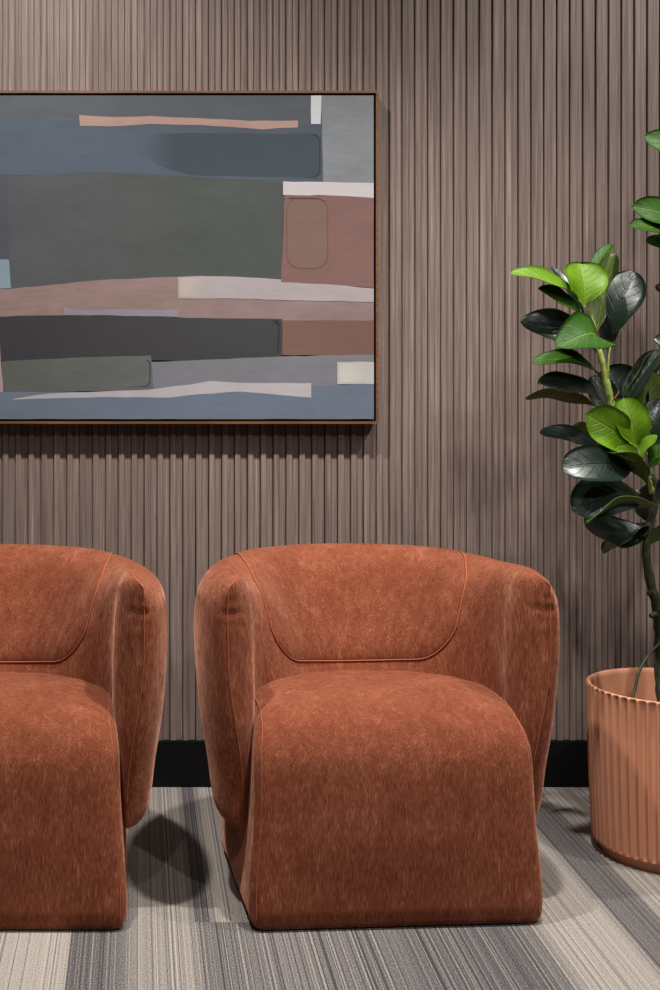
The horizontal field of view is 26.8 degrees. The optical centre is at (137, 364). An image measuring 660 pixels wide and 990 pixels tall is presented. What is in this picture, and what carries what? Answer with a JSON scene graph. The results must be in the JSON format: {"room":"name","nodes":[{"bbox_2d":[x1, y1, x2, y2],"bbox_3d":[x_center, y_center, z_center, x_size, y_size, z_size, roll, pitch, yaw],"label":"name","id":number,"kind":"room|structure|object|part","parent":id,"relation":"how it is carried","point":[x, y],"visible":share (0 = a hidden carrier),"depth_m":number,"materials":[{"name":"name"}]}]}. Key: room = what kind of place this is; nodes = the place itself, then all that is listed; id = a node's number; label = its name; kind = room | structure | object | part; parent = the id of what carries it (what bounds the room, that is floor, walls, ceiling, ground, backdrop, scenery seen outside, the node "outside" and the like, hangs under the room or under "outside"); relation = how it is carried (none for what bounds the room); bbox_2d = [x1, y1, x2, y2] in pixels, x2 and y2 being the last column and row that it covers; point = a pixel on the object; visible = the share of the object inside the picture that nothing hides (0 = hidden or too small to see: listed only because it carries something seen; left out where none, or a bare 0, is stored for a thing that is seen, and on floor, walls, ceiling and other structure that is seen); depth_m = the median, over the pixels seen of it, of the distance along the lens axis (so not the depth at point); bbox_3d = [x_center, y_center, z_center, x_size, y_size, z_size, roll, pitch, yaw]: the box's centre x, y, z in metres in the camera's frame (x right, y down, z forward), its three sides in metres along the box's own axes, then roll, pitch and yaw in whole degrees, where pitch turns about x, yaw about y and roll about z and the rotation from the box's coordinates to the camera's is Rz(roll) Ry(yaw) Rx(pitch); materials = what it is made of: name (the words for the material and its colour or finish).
{"room":"lobby","nodes":[
{"label":"lobby","id":0,"kind":"room"},
{"bbox_2d":[0,0,659,739],"bbox_3d":[0.646,-0.419,3.747,5.187,2.876,0.107,0,0,0],"label":"wall","id":1,"kind":"structure","parent":0,"point":[512,132],"depth_m":3.70,"materials":[{"name":"beige wood"}]},
{"bbox_2d":[0,91,378,423],"bbox_3d":[-0.013,-0.289,3.666,1.313,0.892,0.053,0,0,0],"label":"framed painting","id":2,"kind":"object","parent":1,"relation":"attached to","point":[167,257],"visible":1,"depth_m":3.64,"materials":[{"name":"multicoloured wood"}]},
{"bbox_2d":[152,739,588,786],"bbox_3d":[0.115,1.081,3.740,5.330,0.124,0.120,0,0,0],"label":"baseboard","id":3,"kind":"structure","parent":1,"relation":"attached to","point":[178,763],"depth_m":3.68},
{"bbox_2d":[0,787,659,989],"bbox_3d":[0.115,1.168,1.100,5.330,0.050,5.400,0,0,0],"label":"floor","id":4,"kind":"structure","parent":0,"point":[187,925],"depth_m":2.72,"materials":[{"name":"carpet"}]},
{"bbox_2d":[0,544,167,929],"bbox_3d":[-0.327,0.790,3.065,0.784,0.705,0.664,0,0,0],"label":"armchair","id":5,"kind":"object","parent":4,"relation":"on","point":[84,631],"visible":1,"depth_m":2.81,"materials":[{"name":"orange fabric"}]},
{"bbox_3d":[-0.327,0.566,3.212,0.535,0.256,0.336,0,0,0],"label":"panel","id":6,"kind":"part","parent":5,"relation":"part of","materials":[{"name":"orange fabric"}]},
{"bbox_3d":[-0.327,0.917,2.973,0.609,0.446,0.478,0,0,0],"label":"seat","id":7,"kind":"part","parent":5,"relation":"part of","materials":[{"name":"orange fabric"}]},
{"bbox_2d":[194,543,559,929],"bbox_3d":[0.507,0.790,3.080,0.784,0.705,0.664,0,0,-4],"label":"armchair","id":8,"kind":"object","parent":4,"relation":"on","point":[377,720],"visible":1,"depth_m":2.81,"materials":[{"name":"orange fabric"}]},
{"bbox_3d":[0.497,0.566,3.227,0.535,0.256,0.336,0,0,-4],"label":"panel","id":9,"kind":"part","parent":8,"relation":"part of","materials":[{"name":"orange fabric"}]},
{"bbox_3d":[0.513,0.917,2.989,0.609,0.446,0.478,0,0,-4],"label":"seat","id":10,"kind":"part","parent":8,"relation":"part of","materials":[{"name":"orange fabric"}]},
{"bbox_2d":[510,129,659,873],"bbox_3d":[1.185,0.228,3.210,0.680,1.831,0.416,0,0,0],"label":"rubber plant","id":11,"kind":"object","parent":4,"relation":"on","point":[623,704],"visible":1,"depth_m":3.13,"materials":[{"name":"green plant"}]},
{"bbox_3d":[1.250,0.947,3.190,0.382,0.392,0.381,0,0,0],"label":"planter","id":12,"kind":"part","parent":11,"relation":"part of","materials":[{"name":"ceramic"}]}
]}

